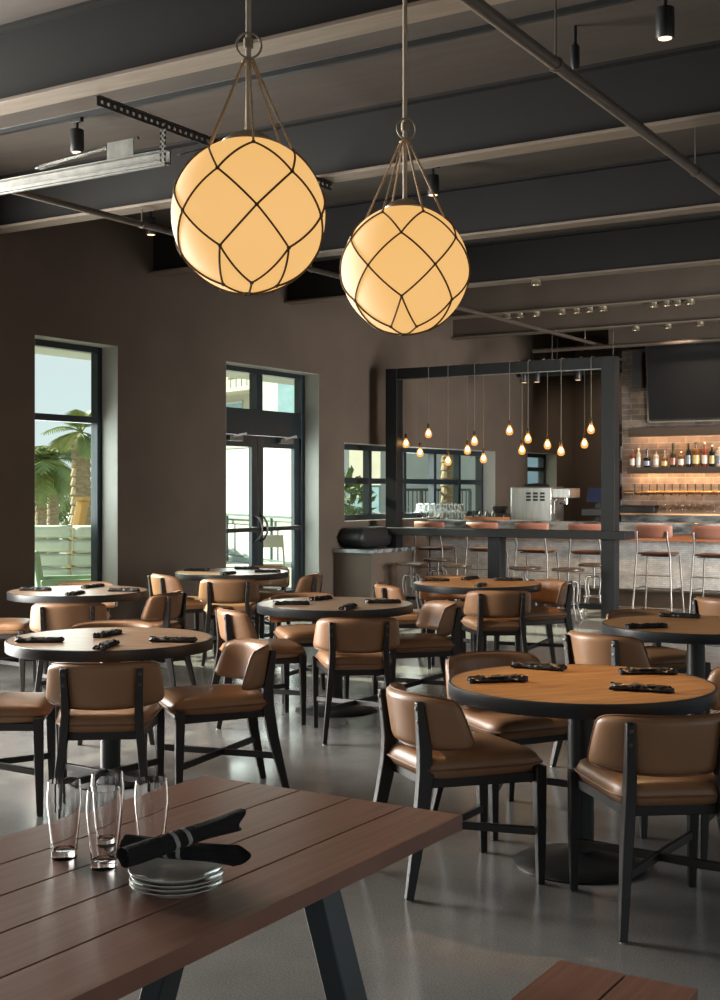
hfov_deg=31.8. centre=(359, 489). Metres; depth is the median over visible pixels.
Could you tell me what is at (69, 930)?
table
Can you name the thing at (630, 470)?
shelf
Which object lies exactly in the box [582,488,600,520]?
terminal
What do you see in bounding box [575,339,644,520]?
wall
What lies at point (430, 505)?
tumbler
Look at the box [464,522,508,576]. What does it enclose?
bar stool
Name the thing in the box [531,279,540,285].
recessed light
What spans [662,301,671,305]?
recessed light
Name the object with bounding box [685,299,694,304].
recessed light
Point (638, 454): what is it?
liquor bottle
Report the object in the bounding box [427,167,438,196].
track spotlight
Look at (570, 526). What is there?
bar stool
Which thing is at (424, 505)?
tumbler
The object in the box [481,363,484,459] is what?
pendant bulb
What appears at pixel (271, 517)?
terrace railing
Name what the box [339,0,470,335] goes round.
globe pendant
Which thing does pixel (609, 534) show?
metal frame
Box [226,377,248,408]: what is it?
apartment building
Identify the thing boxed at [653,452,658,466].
liquor bottle
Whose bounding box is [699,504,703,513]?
stemmed glass
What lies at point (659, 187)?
ceiling beam
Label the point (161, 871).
plate
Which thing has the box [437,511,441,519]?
tumbler
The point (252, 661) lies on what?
dining chair
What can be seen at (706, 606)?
dining chair
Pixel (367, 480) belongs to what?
window
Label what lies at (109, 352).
trim
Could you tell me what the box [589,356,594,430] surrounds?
pendant bulb
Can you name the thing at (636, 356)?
grille
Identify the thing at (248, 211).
globe pendant
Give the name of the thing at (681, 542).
bar counter
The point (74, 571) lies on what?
fence panel
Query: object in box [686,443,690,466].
liquor bottle
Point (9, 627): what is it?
dining chair
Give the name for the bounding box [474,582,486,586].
bundle
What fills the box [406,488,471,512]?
terrace railing
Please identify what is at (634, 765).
dining chair
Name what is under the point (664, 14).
track spotlight
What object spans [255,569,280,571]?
bundle
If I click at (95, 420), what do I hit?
window
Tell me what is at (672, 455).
liquor bottle
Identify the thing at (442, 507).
tumbler
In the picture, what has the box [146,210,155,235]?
track spotlight
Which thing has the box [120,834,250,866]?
roll
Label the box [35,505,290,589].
ground
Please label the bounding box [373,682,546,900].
dining chair
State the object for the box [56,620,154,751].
dining chair
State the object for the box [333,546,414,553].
countertop
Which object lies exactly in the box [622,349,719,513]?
brick wall
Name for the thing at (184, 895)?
plate
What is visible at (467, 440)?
pendant bulb
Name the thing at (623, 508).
rack
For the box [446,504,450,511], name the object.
tumbler
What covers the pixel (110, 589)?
bundle
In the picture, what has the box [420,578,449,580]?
bundle
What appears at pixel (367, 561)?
cabinet
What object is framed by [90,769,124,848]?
beer glass
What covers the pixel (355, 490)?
shrub
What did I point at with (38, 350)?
roof overhang
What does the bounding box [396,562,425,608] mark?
backless stool
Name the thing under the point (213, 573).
round table
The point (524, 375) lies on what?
track spotlight
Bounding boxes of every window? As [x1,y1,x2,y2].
[35,339,101,581]
[344,444,482,519]
[528,453,544,483]
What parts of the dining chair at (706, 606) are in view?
leg, backrest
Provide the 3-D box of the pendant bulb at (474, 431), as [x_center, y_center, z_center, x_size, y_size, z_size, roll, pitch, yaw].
[1.438,-1.064,15.687,0.090,1.033,0.171,0,0,32]
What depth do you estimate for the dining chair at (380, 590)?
10.13 m
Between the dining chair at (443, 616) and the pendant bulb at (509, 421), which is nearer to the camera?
the dining chair at (443, 616)
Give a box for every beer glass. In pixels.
[46,777,81,860]
[86,785,121,871]
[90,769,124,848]
[134,776,168,836]
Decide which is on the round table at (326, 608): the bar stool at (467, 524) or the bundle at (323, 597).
the bundle at (323, 597)
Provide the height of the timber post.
1.420 m
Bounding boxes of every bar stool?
[411,521,456,600]
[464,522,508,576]
[513,523,559,579]
[568,524,600,602]
[632,525,684,611]
[688,526,719,612]
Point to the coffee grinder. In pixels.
(500, 511)
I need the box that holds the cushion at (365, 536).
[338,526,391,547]
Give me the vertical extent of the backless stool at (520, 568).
0.605 m
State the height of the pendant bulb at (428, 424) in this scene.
0.924 m
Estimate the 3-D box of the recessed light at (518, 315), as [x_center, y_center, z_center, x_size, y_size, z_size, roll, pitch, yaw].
[1.993,-2.175,15.758,0.112,0.050,0.112,0,0,32]
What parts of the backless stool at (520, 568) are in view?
seat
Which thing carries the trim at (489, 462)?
attached to the wall at (175, 335)
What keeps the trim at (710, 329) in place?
attached to the brick wall at (634, 400)
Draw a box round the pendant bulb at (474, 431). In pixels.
[473,363,478,442]
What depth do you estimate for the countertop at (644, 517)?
18.11 m
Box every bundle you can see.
[15,636,64,642]
[19,587,51,590]
[64,590,84,595]
[81,583,104,588]
[92,629,121,637]
[92,639,119,649]
[107,588,139,591]
[149,636,197,642]
[184,568,209,570]
[219,571,236,574]
[234,566,259,568]
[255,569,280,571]
[273,600,308,604]
[309,595,332,600]
[338,603,357,609]
[365,599,400,603]
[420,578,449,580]
[461,576,478,579]
[467,674,527,682]
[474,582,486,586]
[494,577,522,580]
[510,660,566,670]
[608,682,674,692]
[618,667,677,674]
[624,622,667,628]
[659,612,699,617]
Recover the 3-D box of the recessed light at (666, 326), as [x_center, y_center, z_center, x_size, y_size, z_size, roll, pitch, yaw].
[4.092,-2.175,16.805,0.112,0.050,0.112,0,0,32]
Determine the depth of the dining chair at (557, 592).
10.56 m
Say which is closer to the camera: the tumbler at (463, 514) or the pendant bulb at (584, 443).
the pendant bulb at (584, 443)
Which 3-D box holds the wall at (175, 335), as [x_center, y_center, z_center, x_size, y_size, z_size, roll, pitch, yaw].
[-2.971,-0.570,11.880,0.350,4.140,25.400,0,0,32]
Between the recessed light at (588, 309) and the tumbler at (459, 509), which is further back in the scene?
the tumbler at (459, 509)
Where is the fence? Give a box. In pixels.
[35,525,90,603]
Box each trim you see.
[35,335,117,606]
[226,361,318,575]
[344,443,494,521]
[528,452,556,486]
[609,322,719,348]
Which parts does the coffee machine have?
bean lid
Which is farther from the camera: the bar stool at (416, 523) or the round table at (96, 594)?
the bar stool at (416, 523)
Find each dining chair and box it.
[0,618,36,691]
[0,692,55,816]
[30,602,107,691]
[44,581,115,678]
[46,661,164,783]
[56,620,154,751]
[125,590,195,686]
[148,573,216,654]
[155,638,289,788]
[199,579,259,666]
[211,606,306,728]
[247,565,290,626]
[259,572,322,638]
[268,592,348,703]
[312,617,399,744]
[372,582,430,675]
[372,600,461,701]
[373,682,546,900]
[419,575,486,665]
[430,651,567,840]
[459,590,530,652]
[494,579,573,663]
[549,630,650,766]
[567,713,719,943]
[606,609,710,713]
[639,666,719,868]
[692,596,719,670]
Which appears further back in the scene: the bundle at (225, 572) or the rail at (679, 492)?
the rail at (679, 492)
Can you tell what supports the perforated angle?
attached to the ceiling beam at (674, 89)
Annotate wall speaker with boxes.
[632,352,644,387]
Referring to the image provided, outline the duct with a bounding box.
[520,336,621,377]
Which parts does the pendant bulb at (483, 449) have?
cord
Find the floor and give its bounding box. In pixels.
[0,600,719,999]
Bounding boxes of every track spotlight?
[70,117,83,153]
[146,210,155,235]
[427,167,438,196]
[521,373,526,382]
[534,373,539,381]
[574,370,581,379]
[655,0,674,41]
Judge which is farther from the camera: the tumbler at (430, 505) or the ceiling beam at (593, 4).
the tumbler at (430, 505)
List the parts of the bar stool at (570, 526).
leg, leg, backrest, seat, seat plate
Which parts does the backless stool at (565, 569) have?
seat, leg, leg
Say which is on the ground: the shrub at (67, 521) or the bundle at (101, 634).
the shrub at (67, 521)
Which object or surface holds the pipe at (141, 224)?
hanging from the ceiling beam at (699, 282)
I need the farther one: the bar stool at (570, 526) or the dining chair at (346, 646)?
the bar stool at (570, 526)
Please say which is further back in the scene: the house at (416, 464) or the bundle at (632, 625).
the house at (416, 464)
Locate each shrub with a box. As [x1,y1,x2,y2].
[35,498,68,524]
[35,502,69,538]
[58,487,90,538]
[344,465,376,514]
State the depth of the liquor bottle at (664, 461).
18.18 m
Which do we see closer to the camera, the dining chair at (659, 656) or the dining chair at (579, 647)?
the dining chair at (579, 647)
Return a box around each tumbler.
[416,503,420,510]
[422,503,426,510]
[425,511,429,517]
[428,503,432,510]
[431,511,435,518]
[434,503,438,510]
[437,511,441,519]
[440,504,444,511]
[443,512,447,519]
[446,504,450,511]
[449,512,453,519]
[451,504,456,511]
[455,512,459,519]
[457,504,461,511]
[461,512,465,519]
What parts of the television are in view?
copper trim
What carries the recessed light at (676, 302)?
attached to the ceiling beam at (699, 282)
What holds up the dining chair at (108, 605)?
on the floor
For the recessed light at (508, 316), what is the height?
0.050 m
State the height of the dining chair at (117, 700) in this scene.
0.743 m
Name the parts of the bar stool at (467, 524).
leg, leg, seat plate, backrest, seat, leg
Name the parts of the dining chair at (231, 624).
leg, leg, backrest, seat, leg, seat frame, leg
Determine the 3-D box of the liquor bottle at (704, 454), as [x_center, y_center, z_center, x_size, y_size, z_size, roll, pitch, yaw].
[4.877,-0.504,17.907,0.087,0.355,0.087,0,0,32]
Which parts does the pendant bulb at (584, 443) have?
cord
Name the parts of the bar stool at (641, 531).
leg, leg, backrest, seat plate, seat, leg, leg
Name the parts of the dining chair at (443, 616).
leg, leg, seat, seat frame, backrest, leg, leg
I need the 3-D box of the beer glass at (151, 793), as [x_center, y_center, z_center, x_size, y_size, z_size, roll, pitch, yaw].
[-0.421,0.662,2.555,0.070,0.155,0.070,0,0,32]
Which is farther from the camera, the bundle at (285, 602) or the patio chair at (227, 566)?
the patio chair at (227, 566)
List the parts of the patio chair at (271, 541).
seat, backrest, leg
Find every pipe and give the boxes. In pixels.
[11,191,602,344]
[459,0,719,194]
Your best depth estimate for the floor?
4.74 m
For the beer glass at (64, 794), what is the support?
on the table at (69, 930)
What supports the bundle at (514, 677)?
on the round table at (580, 694)
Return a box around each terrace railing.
[226,513,290,563]
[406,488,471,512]
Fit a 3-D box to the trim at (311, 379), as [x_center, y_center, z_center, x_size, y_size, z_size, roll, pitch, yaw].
[-1.077,0.040,14.776,0.203,2.920,1.840,0,0,32]
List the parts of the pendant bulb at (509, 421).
cord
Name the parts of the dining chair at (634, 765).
leg, leg, seat, seat frame, backrest, leg, leg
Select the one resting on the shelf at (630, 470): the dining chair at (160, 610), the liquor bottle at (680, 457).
the liquor bottle at (680, 457)
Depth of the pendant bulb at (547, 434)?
15.31 m
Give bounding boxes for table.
[0,776,461,999]
[5,627,212,789]
[7,585,147,688]
[175,568,287,651]
[257,597,412,717]
[413,578,540,651]
[448,664,717,884]
[602,615,719,714]
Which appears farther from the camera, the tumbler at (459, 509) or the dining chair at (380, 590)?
the tumbler at (459, 509)
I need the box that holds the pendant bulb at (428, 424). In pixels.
[427,366,433,434]
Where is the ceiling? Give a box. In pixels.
[0,0,719,340]
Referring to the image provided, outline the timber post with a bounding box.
[64,497,90,567]
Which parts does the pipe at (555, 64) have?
hanger rod, hanger rod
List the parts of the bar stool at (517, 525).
leg, leg, backrest, seat, seat plate, leg, leg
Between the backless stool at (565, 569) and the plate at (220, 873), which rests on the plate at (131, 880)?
the plate at (220, 873)
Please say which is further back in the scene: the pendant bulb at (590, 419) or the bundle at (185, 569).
the pendant bulb at (590, 419)
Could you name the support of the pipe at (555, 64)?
hanging from the ceiling
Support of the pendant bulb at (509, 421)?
hanging from the metal frame
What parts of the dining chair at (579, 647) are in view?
leg, backrest, leg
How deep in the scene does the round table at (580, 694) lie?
4.91 m
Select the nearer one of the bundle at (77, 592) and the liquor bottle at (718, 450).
the bundle at (77, 592)
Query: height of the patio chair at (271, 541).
0.884 m
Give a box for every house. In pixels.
[263,382,293,412]
[349,450,474,514]
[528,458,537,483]
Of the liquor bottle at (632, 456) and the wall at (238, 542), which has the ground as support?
the wall at (238, 542)
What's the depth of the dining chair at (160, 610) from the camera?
9.34 m
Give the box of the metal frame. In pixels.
[386,356,634,618]
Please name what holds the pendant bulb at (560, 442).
hanging from the metal frame
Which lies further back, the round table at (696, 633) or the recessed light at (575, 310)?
the recessed light at (575, 310)
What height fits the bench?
0.452 m
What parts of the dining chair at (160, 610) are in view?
seat, backrest, leg, leg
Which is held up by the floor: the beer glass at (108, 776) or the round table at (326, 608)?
the round table at (326, 608)
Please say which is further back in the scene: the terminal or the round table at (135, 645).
the terminal
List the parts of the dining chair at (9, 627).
seat, seat frame, leg, leg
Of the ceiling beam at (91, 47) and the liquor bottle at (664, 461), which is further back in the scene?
the liquor bottle at (664, 461)
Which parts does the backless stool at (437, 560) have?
seat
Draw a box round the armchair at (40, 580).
[35,550,90,603]
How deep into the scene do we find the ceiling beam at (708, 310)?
17.31 m
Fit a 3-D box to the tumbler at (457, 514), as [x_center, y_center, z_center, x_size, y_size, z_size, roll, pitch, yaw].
[1.359,0.359,17.664,0.072,0.112,0.072,0,0,32]
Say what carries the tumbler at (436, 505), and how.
on the tumbler at (433, 513)
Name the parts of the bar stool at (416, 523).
leg, leg, backrest, seat, seat plate, leg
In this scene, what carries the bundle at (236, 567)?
on the round table at (213, 573)
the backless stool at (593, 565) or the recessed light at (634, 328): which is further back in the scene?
the recessed light at (634, 328)
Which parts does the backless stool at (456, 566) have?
seat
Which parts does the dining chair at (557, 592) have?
leg, leg, seat, seat frame, backrest, leg, leg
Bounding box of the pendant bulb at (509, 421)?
[508,361,513,431]
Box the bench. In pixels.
[510,960,697,999]
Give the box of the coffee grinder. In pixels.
[489,506,510,519]
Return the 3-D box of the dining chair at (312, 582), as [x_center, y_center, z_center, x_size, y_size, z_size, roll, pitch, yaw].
[-0.601,1.132,11.595,0.599,0.743,0.529,0,0,7]
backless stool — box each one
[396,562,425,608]
[424,558,451,575]
[441,564,472,600]
[509,566,540,605]
[551,567,584,621]
[578,563,600,613]
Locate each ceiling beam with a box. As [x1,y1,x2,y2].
[0,0,512,115]
[0,0,635,135]
[0,40,719,233]
[149,149,719,275]
[284,215,719,304]
[447,264,719,319]
[451,298,719,339]
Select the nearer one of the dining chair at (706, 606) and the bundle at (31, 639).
the bundle at (31, 639)
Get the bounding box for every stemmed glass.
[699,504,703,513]
[705,504,709,513]
[711,504,715,513]
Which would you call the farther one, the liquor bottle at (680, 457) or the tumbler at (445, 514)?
the liquor bottle at (680, 457)
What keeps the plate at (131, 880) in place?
on the plate at (184, 895)
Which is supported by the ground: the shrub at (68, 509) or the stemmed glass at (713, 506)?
the shrub at (68, 509)
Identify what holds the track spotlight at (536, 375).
attached to the track
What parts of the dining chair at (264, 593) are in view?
seat, backrest, leg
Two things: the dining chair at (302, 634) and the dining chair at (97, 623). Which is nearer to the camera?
the dining chair at (97, 623)
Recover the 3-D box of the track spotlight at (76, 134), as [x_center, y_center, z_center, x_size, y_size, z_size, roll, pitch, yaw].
[-1.984,-2.485,8.869,0.100,0.240,0.098,0,0,32]
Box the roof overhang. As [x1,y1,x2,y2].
[35,347,293,384]
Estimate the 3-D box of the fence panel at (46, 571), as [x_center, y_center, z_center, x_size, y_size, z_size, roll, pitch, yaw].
[-4.045,1.045,15.687,0.940,0.164,0.180,0,0,6]
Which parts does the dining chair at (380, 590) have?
leg, backrest, seat, seat frame, leg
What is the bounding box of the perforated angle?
[94,95,332,190]
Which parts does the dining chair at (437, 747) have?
leg, leg, backrest, seat frame, seat, leg, leg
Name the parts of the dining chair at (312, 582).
leg, leg, backrest, leg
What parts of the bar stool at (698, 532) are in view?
leg, leg, backrest, seat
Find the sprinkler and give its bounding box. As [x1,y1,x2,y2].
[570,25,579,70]
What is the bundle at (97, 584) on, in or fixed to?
on the round table at (96, 594)
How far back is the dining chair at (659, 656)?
7.68 m
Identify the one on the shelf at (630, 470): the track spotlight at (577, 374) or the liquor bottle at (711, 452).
the liquor bottle at (711, 452)
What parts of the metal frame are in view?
post, post, drink rail, post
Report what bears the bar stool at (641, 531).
on the floor
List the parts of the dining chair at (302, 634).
leg, leg, seat, seat frame, backrest, leg, leg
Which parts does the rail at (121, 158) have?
bracket plate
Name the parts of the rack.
lid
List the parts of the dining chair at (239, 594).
leg, leg, backrest, seat, seat frame, leg, leg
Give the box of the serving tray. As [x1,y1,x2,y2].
[464,516,509,520]
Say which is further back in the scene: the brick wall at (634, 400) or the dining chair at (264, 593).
the brick wall at (634, 400)
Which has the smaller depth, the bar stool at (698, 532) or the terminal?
the bar stool at (698, 532)
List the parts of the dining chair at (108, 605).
leg, backrest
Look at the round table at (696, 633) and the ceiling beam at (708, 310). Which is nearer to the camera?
the round table at (696, 633)
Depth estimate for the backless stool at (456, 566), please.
15.18 m
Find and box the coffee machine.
[511,483,579,519]
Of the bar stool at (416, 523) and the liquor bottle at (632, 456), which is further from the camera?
the liquor bottle at (632, 456)
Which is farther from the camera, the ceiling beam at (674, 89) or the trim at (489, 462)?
the trim at (489, 462)
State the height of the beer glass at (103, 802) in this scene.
0.155 m
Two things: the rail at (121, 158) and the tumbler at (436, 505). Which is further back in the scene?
the tumbler at (436, 505)
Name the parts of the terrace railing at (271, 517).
post, rail, rail, post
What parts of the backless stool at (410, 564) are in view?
leg, leg, seat, leg, leg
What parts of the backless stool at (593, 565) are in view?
leg, leg, seat, leg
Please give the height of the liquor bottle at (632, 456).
0.265 m
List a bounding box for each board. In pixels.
[35,525,71,538]
[35,539,71,552]
[40,553,70,566]
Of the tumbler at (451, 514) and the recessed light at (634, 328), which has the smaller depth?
the recessed light at (634, 328)
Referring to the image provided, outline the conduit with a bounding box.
[532,331,719,352]
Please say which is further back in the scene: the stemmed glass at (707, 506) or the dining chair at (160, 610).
the stemmed glass at (707, 506)
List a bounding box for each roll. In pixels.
[117,808,245,867]
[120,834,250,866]
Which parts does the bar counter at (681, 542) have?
foot rail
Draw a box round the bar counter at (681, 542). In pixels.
[426,519,719,608]
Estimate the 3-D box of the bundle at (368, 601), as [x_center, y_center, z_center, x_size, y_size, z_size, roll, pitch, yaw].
[0.156,0.755,8.606,0.247,0.029,0.080,0,0,-6]
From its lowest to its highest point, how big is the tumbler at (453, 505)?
0.112 m
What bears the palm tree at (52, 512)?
on the ground
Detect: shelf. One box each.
[627,467,719,473]
[628,426,719,436]
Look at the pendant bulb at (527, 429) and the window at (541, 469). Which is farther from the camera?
the window at (541, 469)
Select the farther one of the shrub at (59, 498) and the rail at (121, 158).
the shrub at (59, 498)
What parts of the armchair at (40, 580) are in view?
backrest, arm, arm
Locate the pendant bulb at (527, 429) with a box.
[526,360,531,439]
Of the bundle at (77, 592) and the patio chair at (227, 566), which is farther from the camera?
the patio chair at (227, 566)
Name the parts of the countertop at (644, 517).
brass rail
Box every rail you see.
[0,136,170,194]
[624,483,719,495]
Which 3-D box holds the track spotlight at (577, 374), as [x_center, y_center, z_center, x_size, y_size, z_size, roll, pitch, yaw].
[3.036,-1.650,17.618,0.100,0.240,0.098,0,0,15]
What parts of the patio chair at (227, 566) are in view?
seat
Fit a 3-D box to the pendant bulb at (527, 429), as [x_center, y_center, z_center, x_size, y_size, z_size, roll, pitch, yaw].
[2.049,-1.072,15.305,0.090,1.018,0.171,0,0,32]
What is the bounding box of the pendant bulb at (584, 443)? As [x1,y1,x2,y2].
[582,357,586,445]
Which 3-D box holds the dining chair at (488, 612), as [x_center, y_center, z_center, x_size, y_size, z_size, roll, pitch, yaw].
[1.054,1.132,9.821,0.529,0.743,0.599,0,0,-6]
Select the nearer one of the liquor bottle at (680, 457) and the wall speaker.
the liquor bottle at (680, 457)
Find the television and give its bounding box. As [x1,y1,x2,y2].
[645,342,719,422]
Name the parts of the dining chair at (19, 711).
seat frame, seat, leg, leg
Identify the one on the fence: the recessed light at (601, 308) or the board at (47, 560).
the board at (47, 560)
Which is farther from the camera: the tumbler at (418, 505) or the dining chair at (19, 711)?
the tumbler at (418, 505)
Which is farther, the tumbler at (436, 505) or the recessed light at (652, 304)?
the tumbler at (436, 505)
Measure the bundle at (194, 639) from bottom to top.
0.029 m
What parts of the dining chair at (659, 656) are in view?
backrest, seat, seat frame, leg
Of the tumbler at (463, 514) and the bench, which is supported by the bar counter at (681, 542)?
the tumbler at (463, 514)
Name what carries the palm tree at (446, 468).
on the ground
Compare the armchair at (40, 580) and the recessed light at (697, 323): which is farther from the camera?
the recessed light at (697, 323)
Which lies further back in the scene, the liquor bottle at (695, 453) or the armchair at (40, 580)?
the liquor bottle at (695, 453)
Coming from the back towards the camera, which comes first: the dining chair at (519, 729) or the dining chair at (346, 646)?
the dining chair at (346, 646)
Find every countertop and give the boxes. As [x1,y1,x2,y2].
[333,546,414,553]
[620,513,719,522]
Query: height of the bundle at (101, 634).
0.029 m
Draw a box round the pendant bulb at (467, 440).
[465,364,468,451]
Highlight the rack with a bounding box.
[619,505,658,512]
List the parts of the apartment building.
window trim, balcony railing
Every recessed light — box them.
[504,314,511,318]
[516,313,523,317]
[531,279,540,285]
[532,312,539,316]
[558,309,565,314]
[573,308,581,313]
[586,307,594,312]
[599,306,607,310]
[632,326,639,330]
[649,302,658,307]
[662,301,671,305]
[664,324,671,328]
[673,300,682,305]
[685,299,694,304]
[696,322,703,325]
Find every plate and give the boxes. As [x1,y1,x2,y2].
[128,858,221,884]
[129,875,222,893]
[129,877,222,898]
[130,868,223,889]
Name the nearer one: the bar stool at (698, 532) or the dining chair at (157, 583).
the dining chair at (157, 583)
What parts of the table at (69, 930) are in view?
leg, leg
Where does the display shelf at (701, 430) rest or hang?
attached to the brick wall at (634, 400)
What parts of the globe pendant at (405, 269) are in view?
rod, globe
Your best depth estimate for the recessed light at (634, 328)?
17.00 m
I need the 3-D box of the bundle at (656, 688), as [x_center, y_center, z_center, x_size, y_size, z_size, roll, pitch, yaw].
[1.080,0.755,4.846,0.247,0.029,0.078,0,0,20]
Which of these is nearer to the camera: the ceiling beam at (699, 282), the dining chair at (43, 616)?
the dining chair at (43, 616)
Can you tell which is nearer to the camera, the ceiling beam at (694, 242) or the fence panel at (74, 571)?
the ceiling beam at (694, 242)
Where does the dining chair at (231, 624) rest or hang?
on the floor
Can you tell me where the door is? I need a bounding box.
[226,365,303,615]
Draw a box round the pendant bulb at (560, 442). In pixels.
[559,358,564,452]
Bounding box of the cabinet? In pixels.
[333,526,414,601]
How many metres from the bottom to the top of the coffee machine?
0.650 m
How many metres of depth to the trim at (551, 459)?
21.74 m
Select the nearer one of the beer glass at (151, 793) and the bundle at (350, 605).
the beer glass at (151, 793)
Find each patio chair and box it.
[226,537,248,567]
[263,535,286,589]
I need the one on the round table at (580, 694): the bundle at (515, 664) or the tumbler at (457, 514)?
the bundle at (515, 664)
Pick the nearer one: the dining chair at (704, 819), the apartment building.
the dining chair at (704, 819)
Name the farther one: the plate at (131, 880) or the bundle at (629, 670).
the bundle at (629, 670)
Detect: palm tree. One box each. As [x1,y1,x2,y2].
[35,445,71,553]
[35,448,71,553]
[40,409,90,567]
[440,455,472,503]
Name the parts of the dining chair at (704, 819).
leg, leg, backrest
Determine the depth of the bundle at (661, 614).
7.62 m
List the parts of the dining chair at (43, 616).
leg, backrest, leg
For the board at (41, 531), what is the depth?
15.65 m
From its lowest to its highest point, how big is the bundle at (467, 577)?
0.028 m
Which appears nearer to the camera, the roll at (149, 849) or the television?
the roll at (149, 849)
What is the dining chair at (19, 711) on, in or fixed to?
on the floor
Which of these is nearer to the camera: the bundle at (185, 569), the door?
the bundle at (185, 569)
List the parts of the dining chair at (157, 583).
leg, leg, backrest, seat frame, seat, leg, leg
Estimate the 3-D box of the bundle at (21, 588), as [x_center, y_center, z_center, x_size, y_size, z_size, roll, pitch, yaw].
[-2.481,0.755,9.689,0.247,0.029,0.078,0,0,0]
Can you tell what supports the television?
attached to the brick wall at (634, 400)
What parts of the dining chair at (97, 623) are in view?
leg, backrest, leg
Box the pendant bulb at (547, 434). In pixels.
[543,359,548,445]
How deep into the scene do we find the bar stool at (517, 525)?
16.22 m
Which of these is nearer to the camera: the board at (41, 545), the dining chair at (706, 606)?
the dining chair at (706, 606)
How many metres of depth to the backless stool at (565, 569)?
14.42 m
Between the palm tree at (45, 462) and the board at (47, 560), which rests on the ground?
the palm tree at (45, 462)
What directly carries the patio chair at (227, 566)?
on the ground
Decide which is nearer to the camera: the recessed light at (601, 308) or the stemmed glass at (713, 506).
the recessed light at (601, 308)
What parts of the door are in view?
pull handle, pull handle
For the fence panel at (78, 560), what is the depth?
15.57 m
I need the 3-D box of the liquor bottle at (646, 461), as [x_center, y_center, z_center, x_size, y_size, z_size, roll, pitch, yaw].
[4.164,-0.462,18.352,0.107,0.270,0.107,0,0,32]
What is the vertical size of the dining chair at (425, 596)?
0.743 m
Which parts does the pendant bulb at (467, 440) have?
cord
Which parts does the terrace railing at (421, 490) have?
post, rail, post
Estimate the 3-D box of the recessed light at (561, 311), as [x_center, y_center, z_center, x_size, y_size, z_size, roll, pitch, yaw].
[2.469,-2.175,15.461,0.112,0.050,0.112,0,0,32]
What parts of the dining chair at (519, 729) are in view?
leg, backrest, leg, leg, seat, seat frame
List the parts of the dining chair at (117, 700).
leg, leg, backrest, seat, seat frame, leg, leg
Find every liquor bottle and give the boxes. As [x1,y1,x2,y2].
[630,449,634,466]
[636,448,640,466]
[643,449,650,466]
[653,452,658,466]
[661,450,667,466]
[670,443,675,466]
[678,451,683,466]
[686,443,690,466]
[692,442,699,466]
[701,442,707,466]
[709,445,714,466]
[716,447,719,466]
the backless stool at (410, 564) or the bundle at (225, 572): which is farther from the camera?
the backless stool at (410, 564)
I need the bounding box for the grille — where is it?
[633,353,640,385]
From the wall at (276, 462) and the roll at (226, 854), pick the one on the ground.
the wall at (276, 462)
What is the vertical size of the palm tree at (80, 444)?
2.958 m
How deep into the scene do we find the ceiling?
8.32 m
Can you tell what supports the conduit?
hanging from the ceiling
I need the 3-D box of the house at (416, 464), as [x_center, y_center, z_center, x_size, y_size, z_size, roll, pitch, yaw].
[1.076,-0.780,37.320,4.400,4.600,3.400,0,0,-41]
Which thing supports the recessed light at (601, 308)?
attached to the ceiling beam at (699, 282)
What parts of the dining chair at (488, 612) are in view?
leg, leg, seat, seat frame, backrest, leg, leg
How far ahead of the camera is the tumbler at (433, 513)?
17.84 m
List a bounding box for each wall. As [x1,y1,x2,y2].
[0,218,574,657]
[226,446,348,520]
[229,517,290,569]
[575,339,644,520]
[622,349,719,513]
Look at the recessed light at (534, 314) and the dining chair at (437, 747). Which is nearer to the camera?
the dining chair at (437, 747)
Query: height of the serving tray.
0.047 m
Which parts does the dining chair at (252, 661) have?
leg, leg, seat, seat frame, backrest, leg, leg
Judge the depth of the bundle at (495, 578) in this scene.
10.74 m
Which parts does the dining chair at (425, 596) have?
leg, leg, backrest, seat, leg, leg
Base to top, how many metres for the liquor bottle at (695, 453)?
0.350 m
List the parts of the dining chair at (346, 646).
leg, leg, seat frame, seat, backrest, leg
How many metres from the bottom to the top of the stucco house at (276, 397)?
6.900 m
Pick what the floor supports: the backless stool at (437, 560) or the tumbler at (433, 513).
the backless stool at (437, 560)
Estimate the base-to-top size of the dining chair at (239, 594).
0.743 m
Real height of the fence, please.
1.062 m
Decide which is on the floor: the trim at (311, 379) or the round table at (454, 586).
the round table at (454, 586)
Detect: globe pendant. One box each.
[171,0,325,295]
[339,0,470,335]
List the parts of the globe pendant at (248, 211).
globe, rod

